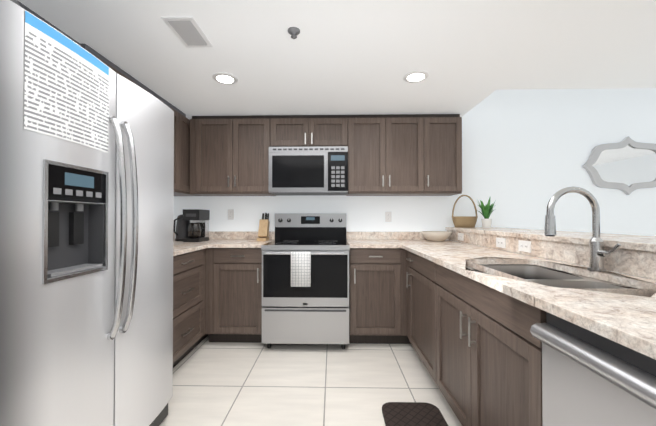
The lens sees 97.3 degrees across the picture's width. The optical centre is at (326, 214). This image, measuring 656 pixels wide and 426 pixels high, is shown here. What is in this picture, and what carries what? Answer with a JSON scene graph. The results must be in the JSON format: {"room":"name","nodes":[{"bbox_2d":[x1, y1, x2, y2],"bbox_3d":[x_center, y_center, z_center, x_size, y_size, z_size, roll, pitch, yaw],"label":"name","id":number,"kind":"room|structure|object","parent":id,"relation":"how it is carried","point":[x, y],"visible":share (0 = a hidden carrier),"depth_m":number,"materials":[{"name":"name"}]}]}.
{"room":"kitchen","nodes":[
{"label":"kitchen","id":0,"kind":"room"},
{"bbox_2d":[16,0,185,116],"bbox_3d":[-1.566,-0.825,1.822,0.280,0.375,2.112,0,-1,1],"label":"wall","id":1,"kind":"structure","parent":0,"point":[97,54],"depth_m":1.85,"materials":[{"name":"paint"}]},
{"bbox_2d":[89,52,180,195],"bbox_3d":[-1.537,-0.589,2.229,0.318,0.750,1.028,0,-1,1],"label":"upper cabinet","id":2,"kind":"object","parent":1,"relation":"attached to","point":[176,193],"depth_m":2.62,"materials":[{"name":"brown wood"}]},
{"bbox_2d":[159,335,461,425],"bbox_3d":[1.000,1.196,-0.395,8.500,0.100,7.200,0,-1,1],"label":"floor","id":3,"kind":"structure","parent":0,"point":[239,384],"depth_m":1.98,"materials":[{"name":"tile"}]},
{"bbox_2d":[0,0,173,425],"bbox_3d":[-1.255,0.257,1.230,0.847,1.770,0.922,0,-1,1],"label":"fridge","id":4,"kind":"object","parent":3,"relation":"on","point":[86,220],"visible":1,"depth_m":1.05,"materials":[{"name":"grey metal"}]},
{"bbox_2d":[173,249,204,367],"bbox_3d":[-1.389,0.729,2.136,0.618,0.884,0.875,0,-1,1],"label":"base cabinet","id":5,"kind":"object","parent":3,"relation":"on","point":[188,268],"depth_m":2.26,"materials":[{"name":"brown wood"}]},
{"bbox_2d":[173,232,208,255],"bbox_3d":[-1.362,0.232,2.433,0.660,0.116,1.458,0,-1,1],"label":"countertop","id":6,"kind":"structure","parent":5,"relation":"on","point":[179,247],"depth_m":2.42,"materials":[{"name":"stone"}]},
{"bbox_2d":[173,214,189,240],"bbox_3d":[-1.468,0.129,2.946,0.150,0.269,0.204,0,-1,1],"label":"kettle","id":7,"kind":"object","parent":6,"relation":"on","point":[181,232],"visible":0.75,"depth_m":2.90,"materials":[{"name":"black plastic"}]},
{"bbox_2d":[183,209,209,241],"bbox_3d":[-1.303,0.105,2.873,0.162,0.315,0.266,0,-1,1],"label":"coffee maker","id":8,"kind":"object","parent":6,"relation":"on","point":[198,227],"visible":1,"depth_m":2.80,"materials":[{"name":"black plastic"}]},
{"bbox_2d":[209,248,261,342],"bbox_3d":[-0.821,0.735,2.826,0.528,0.884,0.638,0,-1,1],"label":"base cabinet","id":9,"kind":"object","parent":3,"relation":"on","point":[235,274],"depth_m":2.58,"materials":[{"name":"brown wood"}]},
{"bbox_2d":[209,231,274,247],"bbox_3d":[-0.790,0.236,2.841,0.466,0.116,0.618,0,-1,1],"label":"countertop","id":10,"kind":"structure","parent":9,"relation":"on","point":[217,239],"depth_m":3.12,"materials":[{"name":"stone"}]},
{"bbox_2d":[257,213,269,240],"bbox_3d":[-0.654,0.119,3.003,0.094,0.289,0.205,0,-1,1],"label":"knife block","id":11,"kind":"object","parent":10,"relation":"on","point":[263,231],"visible":1,"depth_m":2.97,"materials":[{"name":"brown wood"}]},
{"bbox_2d":[261,213,349,348],"bbox_3d":[-0.177,0.579,2.752,0.756,1.195,0.708,0,-1,1],"label":"range","id":12,"kind":"object","parent":3,"relation":"on","point":[305,278],"visible":1,"depth_m":2.46,"materials":[{"name":"grey metal"}]},
{"bbox_2d":[291,252,310,286],"bbox_3d":[-0.216,0.452,2.416,0.165,0.292,0.033,0,-1,1],"label":"towel","id":13,"kind":"object","parent":12,"relation":"hanging from","point":[300,261],"depth_m":2.40,"materials":[{"name":"fabric"}]},
{"bbox_2d":[349,248,400,343],"bbox_3d":[0.450,0.735,2.830,0.486,0.884,0.578,0,-1,1],"label":"base cabinet","id":14,"kind":"object","parent":3,"relation":"on","point":[374,273],"depth_m":2.55,"materials":[{"name":"brown wood"}]},
{"bbox_2d":[346,232,400,247],"bbox_3d":[0.432,0.235,2.820,0.450,0.116,0.611,0,-1,1],"label":"countertop","id":15,"kind":"structure","parent":14,"relation":"on","point":[354,239],"depth_m":3.10,"materials":[{"name":"stone"}]},
{"bbox_2d":[382,402,447,425],"bbox_3d":[0.488,1.155,1.277,0.340,0.014,1.000,0,-1,1],"label":"mat","id":16,"kind":"object","parent":3,"relation":"on","point":[410,414],"visible":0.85,"depth_m":1.67,"materials":[{"name":"rubber"}]},
{"bbox_2d":[401,248,544,415],"bbox_3d":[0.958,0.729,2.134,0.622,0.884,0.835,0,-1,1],"label":"base cabinet","id":17,"kind":"object","parent":3,"relation":"on","point":[477,346],"depth_m":1.31,"materials":[{"name":"brown wood"}]},
{"bbox_2d":[401,232,655,359],"bbox_3d":[0.946,0.328,1.664,0.626,0.325,2.898,0,-1,1],"label":"countertop","id":18,"kind":"structure","parent":17,"relation":"on","point":[599,304],"depth_m":1.04,"materials":[{"name":"stone"}]},
{"bbox_2d":[421,231,451,241],"bbox_3d":[1.107,0.215,2.914,0.300,0.095,0.300,0,-1,1],"label":"bowl","id":19,"kind":"object","parent":18,"relation":"on","point":[438,236],"visible":1,"depth_m":2.82,"materials":[{"name":"beige ceramic"}]},
{"bbox_2d":[544,187,620,271],"bbox_3d":[1.096,0.060,1.250,0.262,0.374,0.130,0,-1,1],"label":"faucet","id":20,"kind":"object","parent":18,"relation":"on","point":[598,253],"visible":1,"depth_m":1.27,"materials":[{"name":"silver metal"}]},
{"bbox_2d":[445,227,655,279],"bbox_3d":[1.519,0.640,1.625,0.544,1.050,2.948,0,-1,1],"label":"raised bar","id":21,"kind":"object","parent":3,"relation":"on","point":[634,255],"visible":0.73,"depth_m":1.54,"materials":[{"name":"beige stone"}]},
{"bbox_2d":[451,195,477,227],"bbox_3d":[1.423,-0.042,2.980,0.260,0.338,0.205,0,-1,1],"label":"basket","id":22,"kind":"object","parent":21,"relation":"on","point":[465,221],"visible":0.98,"depth_m":2.91,"materials":[{"name":"wicker"}]},
{"bbox_2d":[477,197,495,227],"bbox_3d":[1.548,-0.027,2.801,0.191,0.306,0.186,0,-1,1],"label":"plant","id":23,"kind":"object","parent":21,"relation":"on","point":[487,210],"visible":1,"depth_m":2.77,"materials":[{"name":"green plant"}]},
{"bbox_2d":[530,312,655,425],"bbox_3d":[0.921,0.716,0.572,0.620,0.878,0.595,0,-1,1],"label":"dishwasher","id":24,"kind":"object","parent":3,"relation":"on","point":[589,378],"visible":0.69,"depth_m":0.70,"materials":[{"name":"grey metal"}]},
{"bbox_2d":[18,0,655,119],"bbox_3d":[0.949,-1.384,-0.419,8.400,0.700,7.100,0,-1,1],"label":"ceiling","id":25,"kind":"structure","parent":0,"point":[349,57],"depth_m":1.77,"materials":[{"name":"paint"}]},
{"bbox_2d":[161,16,212,47],"bbox_3d":[-0.766,-1.009,1.606,0.160,0.011,0.255,0,-1,1],"label":"ceiling vent","id":26,"kind":"object","parent":25,"relation":"in","point":[187,31],"visible":1,"depth_m":1.58,"materials":[{"name":"white metal"}]},
{"bbox_2d":[212,72,237,84],"bbox_3d":[-0.750,-1.006,2.133,0.180,0.008,0.180,0,-1,1],"label":"recessed light","id":27,"kind":"object","parent":25,"relation":"in","point":[224,78],"visible":1,"depth_m":2.12,"materials":[{"name":"white"}]},
{"bbox_2d":[288,27,299,38],"bbox_3d":[-0.181,-0.997,1.591,0.070,0.036,0.070,0,-1,1],"label":"sprinkler","id":28,"kind":"object","parent":25,"relation":"attached to","point":[293,32],"visible":1,"depth_m":1.58,"materials":[{"name":"grey metal"}]},
{"bbox_2d":[403,70,428,82],"bbox_3d":[0.650,-1.006,2.104,0.180,0.008,0.180,0,-1,1],"label":"recessed light","id":29,"kind":"object","parent":25,"relation":"in","point":[416,76],"visible":1,"depth_m":2.09,"materials":[{"name":"white"}]},
{"bbox_2d":[174,88,655,239],"bbox_3d":[1.072,-0.260,3.179,8.500,2.880,0.120,0,-1,1],"label":"wall","id":30,"kind":"structure","parent":0,"point":[526,154],"depth_m":3.10,"materials":[{"name":"white paint"}]},
{"bbox_2d":[228,209,233,219],"bbox_3d":[-1.049,-0.005,3.155,0.070,0.115,0.008,0,-1,1],"label":"outlet","id":31,"kind":"object","parent":30,"relation":"attached to","point":[230,214],"visible":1,"depth_m":3.15,"materials":[{"name":"white plastic"}]},
{"bbox_2d":[197,115,275,195],"bbox_3d":[-0.956,-0.603,3.002,0.804,0.792,0.318,0,-1,1],"label":"upper cabinet","id":32,"kind":"object","parent":30,"relation":"attached to","point":[233,151],"depth_m":2.85,"materials":[{"name":"brown wood"}]},
{"bbox_2d":[273,115,348,147],"bbox_3d":[-0.172,-0.828,2.989,0.764,0.342,0.318,0,-1,1],"label":"upper cabinet","id":33,"kind":"object","parent":30,"relation":"attached to","point":[288,130],"depth_m":2.84,"materials":[{"name":"brown wood"}]},
{"bbox_2d":[268,146,347,195],"bbox_3d":[-0.173,-0.432,2.932,0.756,0.436,0.423,0,-1,1],"label":"microwave","id":34,"kind":"object","parent":33,"relation":"attached to","point":[320,170],"visible":1,"depth_m":2.75,"materials":[{"name":"grey metal"}]},
{"bbox_2d":[385,211,391,221],"bbox_3d":[0.667,0.020,3.120,0.070,0.115,0.008,0,-1,1],"label":"outlet","id":35,"kind":"object","parent":30,"relation":"attached to","point":[388,216],"visible":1,"depth_m":3.12,"materials":[{"name":"white plastic"}]},
{"bbox_2d":[346,114,432,195],"bbox_3d":[0.608,-0.603,2.971,0.796,0.792,0.318,0,-1,1],"label":"upper cabinet","id":36,"kind":"object","parent":30,"relation":"attached to","point":[404,154],"depth_m":2.82,"materials":[{"name":"brown wood"}]},
{"bbox_2d":[433,114,461,195],"bbox_3d":[1.105,-0.603,2.960,0.428,0.792,0.318,0,-1,1],"label":"upper cabinet","id":37,"kind":"object","parent":30,"relation":"attached to","point":[447,128],"depth_m":2.81,"materials":[{"name":"brown wood"}]},
{"bbox_2d":[582,136,655,194],"bbox_3d":[3.190,-0.521,3.058,0.940,0.620,0.036,0,-1,1],"label":"mirror","id":38,"kind":"object","parent":30,"relation":"attached to","point":[626,165],"visible":1,"depth_m":3.05,"materials":[{"name":"grey mirror"}]}
]}

